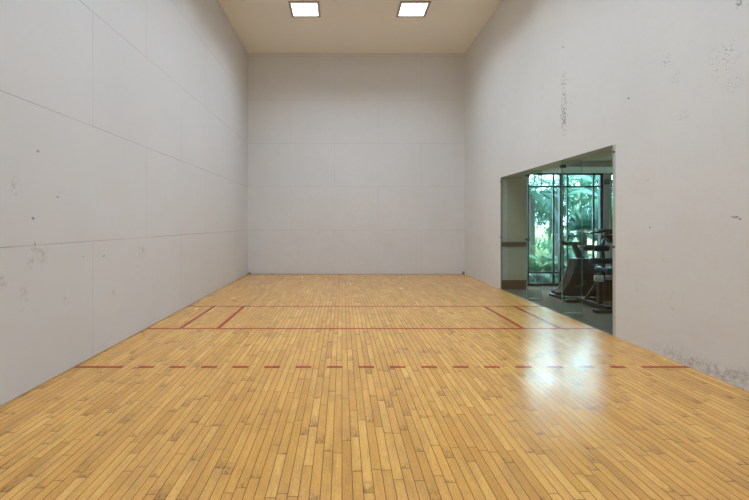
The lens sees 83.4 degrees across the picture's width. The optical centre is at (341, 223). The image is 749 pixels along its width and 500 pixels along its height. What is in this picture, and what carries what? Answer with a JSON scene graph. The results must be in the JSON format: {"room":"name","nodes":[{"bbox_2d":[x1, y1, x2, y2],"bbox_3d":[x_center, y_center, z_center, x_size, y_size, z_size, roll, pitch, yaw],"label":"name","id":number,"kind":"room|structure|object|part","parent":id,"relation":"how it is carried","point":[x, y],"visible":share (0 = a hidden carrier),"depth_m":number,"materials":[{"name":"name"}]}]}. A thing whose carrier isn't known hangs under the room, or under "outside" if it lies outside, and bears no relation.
{"room":"sports hall","nodes":[
{"label":"sports hall","id":0,"kind":"room"},
{"bbox_2d":[0,0,247,405],"bbox_3d":[-2.727,-1.680,5.685,0.150,6.210,12.490,0,0,0],"label":"wall","id":1,"kind":"structure","parent":0,"point":[124,123],"depth_m":4.80,"materials":[{"name":"white paint"}]},
{"bbox_2d":[248,53,464,273],"bbox_3d":[0.398,-1.680,11.855,6.099,6.210,0.150,0,0,0],"label":"wall","id":2,"kind":"structure","parent":0,"point":[356,161],"depth_m":11.78,"materials":[{"name":"white paint"}]},
{"bbox_2d":[218,0,502,52],"bbox_3d":[0.398,-4.860,5.685,6.399,0.150,12.490,0,0,0],"label":"ceiling","id":3,"kind":"structure","parent":0,"point":[262,26],"depth_m":10.18,"materials":[{"name":"white paint"}]},
{"bbox_2d":[288,1,320,16],"bbox_3d":[-0.825,-4.774,9.345,0.670,0.021,0.670,0,0,0],"label":"recessed light","id":4,"kind":"object","parent":3,"relation":"in","point":[297,8],"visible":1,"depth_m":9.30,"materials":[{"name":"paint"}]},
{"bbox_2d":[291,3,317,15],"bbox_3d":[-0.825,-4.778,9.345,0.560,0.010,0.560,0,0,0],"label":"diffuser","id":5,"kind":"object","parent":4,"relation":"attached to","point":[297,9],"depth_m":9.34,"materials":[{"name":"white plastic"}]},
{"bbox_2d":[396,1,430,16],"bbox_3d":[1.583,-4.774,9.345,0.670,0.021,0.670,0,0,0],"label":"recessed light","id":6,"kind":"object","parent":3,"relation":"in","point":[406,8],"visible":1,"depth_m":9.30,"materials":[{"name":"paint"}]},
{"bbox_2d":[399,3,427,15],"bbox_3d":[1.583,-4.778,9.345,0.560,0.010,0.560,0,0,0],"label":"diffuser","id":7,"kind":"object","parent":6,"relation":"attached to","point":[405,9],"depth_m":9.34,"materials":[{"name":"white plastic"}]},
{"bbox_2d":[0,274,748,499],"bbox_3d":[2.899,1.484,5.685,11.402,0.121,12.490,0,0,0],"label":"floor","id":8,"kind":"structure","parent":0,"point":[263,386],"depth_m":3.23,"materials":[{"name":"brown wood"}]},
{"bbox_2d":[500,144,615,335],"bbox_3d":[3.603,0.213,7.202,0.333,2.422,3.843,0,0,0],"label":"glass screen","id":9,"kind":"object","parent":8,"relation":"on","point":[562,166],"visible":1,"depth_m":6.58,"materials":[{"name":"clear glass"}]},
{"bbox_3d":[3.454,0.212,8.470,0.012,2.417,1.279,0,0,0],"label":"glass panel","id":10,"kind":"part","parent":9,"relation":"part of","materials":[{"name":"clear glass"}]},
{"bbox_3d":[3.454,0.212,7.204,0.012,2.417,1.242,0,0,0],"label":"glass panel","id":11,"kind":"part","parent":9,"relation":"part of","materials":[{"name":"clear glass"}]},
{"bbox_3d":[3.454,0.212,5.936,0.012,2.417,1.282,0,0,0],"label":"glass panel","id":12,"kind":"part","parent":9,"relation":"part of","materials":[{"name":"clear glass"}]},
{"bbox_2d":[549,242,600,299],"bbox_3d":[4.543,0.886,8.053,0.962,1.078,0.475,0,0,0],"label":"machine","id":13,"kind":"object","parent":8,"relation":"on","point":[578,278],"visible":0.88,"depth_m":7.93,"materials":[{"name":"brown plastic"}]},
{"bbox_2d":[564,228,612,312],"bbox_3d":[4.457,0.729,7.120,0.915,1.392,0.970,0,0,0],"label":"machine","id":14,"kind":"object","parent":8,"relation":"on","point":[603,286],"visible":0.62,"depth_m":6.92,"materials":[{"name":"black metal"}]},
{"bbox_3d":[4.264,1.075,6.935,0.060,0.500,0.080,0,0,0],"label":"post","id":15,"kind":"part","parent":14,"relation":"part of","materials":[{"name":"silver metal"}]},
{"bbox_3d":[4.530,0.112,7.135,0.615,0.134,0.040,0,0,0],"label":"handle","id":16,"kind":"part","parent":14,"relation":"part of","materials":[{"name":"black plastic"}]},
{"bbox_3d":[4.324,0.593,6.935,0.076,0.664,0.056,0,0,0],"label":"lever arm","id":17,"kind":"part","parent":14,"relation":"part of"},
{"bbox_3d":[4.674,0.985,7.325,0.300,0.033,0.260,0,0,0],"label":"weight plate","id":18,"kind":"part","parent":14,"relation":"part of","materials":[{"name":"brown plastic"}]},
{"bbox_3d":[4.674,0.750,7.255,0.017,1.230,0.017,0,0,22],"label":"guide rod","id":19,"kind":"part","parent":14,"relation":"part of","materials":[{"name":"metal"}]},
{"bbox_2d":[507,177,525,279],"bbox_3d":[3.813,0.085,9.415,0.433,2.680,0.579,0,0,0],"label":"wall","id":20,"kind":"structure","parent":0,"point":[516,187],"depth_m":9.12,"materials":[{"name":"beige paint"}]},
{"bbox_2d":[502,280,525,288],"bbox_3d":[3.753,1.327,9.117,0.573,0.193,0.016,0,0,0],"label":"baseboard","id":21,"kind":"structure","parent":20,"relation":"attached to","point":[506,284],"depth_m":9.11,"materials":[{"name":"brown wood"}]},
{"bbox_2d":[502,242,525,246],"bbox_3d":[3.753,0.452,9.114,0.573,0.098,0.022,0,0,0],"label":"chair rail","id":22,"kind":"object","parent":20,"relation":"attached to","point":[504,244],"visible":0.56,"depth_m":9.10,"materials":[{"name":"brown wood"}]},
{"bbox_2d":[541,162,612,172],"bbox_3d":[6.250,-1.200,9.097,4.700,0.109,1.214,0,0,0],"label":"wall","id":23,"kind":"structure","parent":0,"point":[582,167],"depth_m":8.73,"materials":[{"name":"paint"}]},
{"bbox_2d":[584,154,612,161],"bbox_3d":[6.098,-1.315,6.152,5.003,0.120,7.104,0,0,0],"label":"ceiling","id":24,"kind":"structure","parent":0,"point":[609,158],"depth_m":8.22,"materials":[{"name":"paint"}]},
{"bbox_2d":[465,0,748,391],"bbox_3d":[3.522,-1.620,5.685,0.150,6.330,12.490,0,0,0],"label":"wall","id":25,"kind":"structure","parent":0,"point":[664,82],"depth_m":4.76,"materials":[{"name":"paint"}]},
{"bbox_2d":[507,148,612,177],"bbox_3d":[3.748,-1.127,6.902,0.303,0.255,4.445,0,0,0],"label":"trim","id":26,"kind":"structure","parent":25,"relation":"attached to","point":[609,151],"depth_m":6.87,"materials":[{"name":"paint"}]},
{"bbox_2d":[603,173,610,277],"bbox_3d":[7.277,0.140,9.614,2.647,2.571,0.180,0,0,0],"label":"pier","id":27,"kind":"object","parent":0,"point":[606,187],"visible":0.14,"depth_m":9.52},
{"bbox_2d":[528,173,602,285],"bbox_3d":[5.093,0.139,9.594,1.716,2.568,0.080,0,0,0],"label":"window","id":28,"kind":"structure","parent":27,"relation":"attached to","point":[600,175],"depth_m":9.57,"materials":[{"name":"brown metal"}]},
{"bbox_2d":[604,179,609,183],"bbox_3d":[6.005,-0.945,9.496,0.100,0.110,0.054,0,0,0],"label":"wall box","id":29,"kind":"object","parent":27,"relation":"attached to","point":[606,181],"visible":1,"depth_m":9.47,"materials":[{"name":"grey plastic"}]},
{"bbox_2d":[611,173,612,228],"bbox_3d":[6.780,0.139,9.594,1.336,2.568,0.080,0,0,0],"label":"window","id":30,"kind":"structure","parent":27,"relation":"attached to","point":[611,173],"depth_m":9.55,"materials":[{"name":"clear glass"}]},
{"label":"outside","id":31,"kind":"structure","parent":0,"visible":0},
{"bbox_2d":[529,226,596,282],"bbox_3d":[30.000,1.580,114.857,180.000,0.190,210.286,0,0,0],"label":"ground","id":32,"kind":"structure","parent":31,"point":[538,232],"depth_m":37.75,"materials":[{"name":"white"}]},
{"bbox_2d":[529,180,548,228],"bbox_3d":[8.384,-0.224,19.028,2.642,3.417,2.204,0,0,0],"label":"tree","id":33,"kind":"object","parent":32,"relation":"on","point":[545,215],"visible":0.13,"depth_m":18.51,"materials":[{"name":"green plant"}]},
{"bbox_2d":[535,236,543,253],"bbox_3d":[6.423,0.962,15.220,1.762,1.138,0.997,0,0,0],"label":"shrub","id":34,"kind":"object","parent":32,"relation":"on","point":[539,242],"visible":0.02,"depth_m":15.10,"materials":[{"name":"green plant"}]},
{"bbox_2d":[529,273,557,282],"bbox_3d":[6.490,1.383,10.706,5.409,0.210,1.630,0,0,0],"label":"ground cover","id":35,"kind":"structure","parent":32,"relation":"on","point":[531,279],"depth_m":10.28,"materials":[{"name":"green plant"}]},
{"bbox_2d":[529,247,568,282],"bbox_3d":[4.885,1.048,10.523,2.047,1.055,1.844,0,0,27],"label":"fern","id":36,"kind":"object","parent":32,"relation":"on","point":[534,266],"visible":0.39,"depth_m":10.38,"materials":[{"name":"green plant"}]},
{"bbox_2d":[529,175,576,271],"bbox_3d":[5.600,0.043,12.651,2.317,2.885,2.576,0,0,0],"label":"palm","id":37,"kind":"object","parent":32,"relation":"on","point":[546,205],"visible":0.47,"depth_m":12.53,"materials":[{"name":"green plant"}]},
{"bbox_2d":[530,175,579,251],"bbox_3d":[11.119,-0.755,21.898,2.303,4.481,2.474,0,0,-14],"label":"tree","id":38,"kind":"object","parent":32,"relation":"on","point":[542,176],"visible":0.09,"depth_m":22.01,"materials":[{"name":"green plant"}]},
{"bbox_2d":[529,236,588,280],"bbox_3d":[5.440,1.022,11.074,2.168,1.351,2.345,0,0,0],"label":"fern","id":39,"kind":"object","parent":32,"relation":"on","point":[533,255],"visible":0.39,"depth_m":11.05,"materials":[{"name":"green plant"}]},
{"bbox_2d":[541,236,578,257],"bbox_3d":[8.092,0.966,15.630,1.752,1.039,0.981,0,0,-8],"label":"shrub","id":40,"kind":"object","parent":32,"relation":"on","point":[570,249],"visible":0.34,"depth_m":15.47,"materials":[{"name":"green plant"}]},
{"bbox_2d":[529,175,597,267],"bbox_3d":[7.061,-0.066,14.107,2.793,3.102,3.071,0,0,0],"label":"palm","id":41,"kind":"object","parent":32,"relation":"on","point":[577,176],"visible":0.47,"depth_m":13.69,"materials":[{"name":"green plant"}]},
{"bbox_2d":[532,253,597,271],"bbox_3d":[5.711,1.125,10.557,1.572,0.835,1.753,0,0,0],"label":"fern","id":42,"kind":"object","parent":32,"relation":"on","point":[542,257],"visible":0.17,"depth_m":10.47,"materials":[{"name":"green plant"}]},
{"bbox_2d":[541,182,591,249],"bbox_3d":[11.212,-0.446,20.540,2.258,4.128,2.355,0,0,0],"label":"shrub","id":43,"kind":"object","parent":32,"relation":"on","point":[548,233],"visible":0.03,"depth_m":20.71,"materials":[{"name":"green plant"}]},
{"bbox_2d":[554,207,597,257],"bbox_3d":[6.248,0.497,10.876,1.721,1.976,1.288,0,0,-34],"label":"fan palm","id":44,"kind":"object","parent":32,"relation":"on","point":[583,222],"visible":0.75,"depth_m":10.77,"materials":[{"name":"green plant"}]},
{"bbox_2d":[546,175,612,255],"bbox_3d":[9.015,-0.302,15.816,2.377,3.618,1.543,0,0,26],"label":"tree","id":45,"kind":"object","parent":32,"relation":"on","point":[596,176],"visible":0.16,"depth_m":15.81,"materials":[{"name":"green plant"}]},
{"bbox_2d":[564,188,612,257],"bbox_3d":[8.073,0.150,13.135,2.307,2.670,2.396,0,0,0],"label":"palm","id":46,"kind":"object","parent":32,"relation":"on","point":[578,190],"visible":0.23,"depth_m":13.21,"materials":[{"name":"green plant"}]},
{"bbox_2d":[569,175,612,227],"bbox_3d":[11.185,-0.636,18.078,2.726,4.242,2.361,0,0,0],"label":"tree","id":47,"kind":"object","parent":32,"relation":"on","point":[577,179],"visible":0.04,"depth_m":18.13,"materials":[{"name":"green plant"}]}
]}

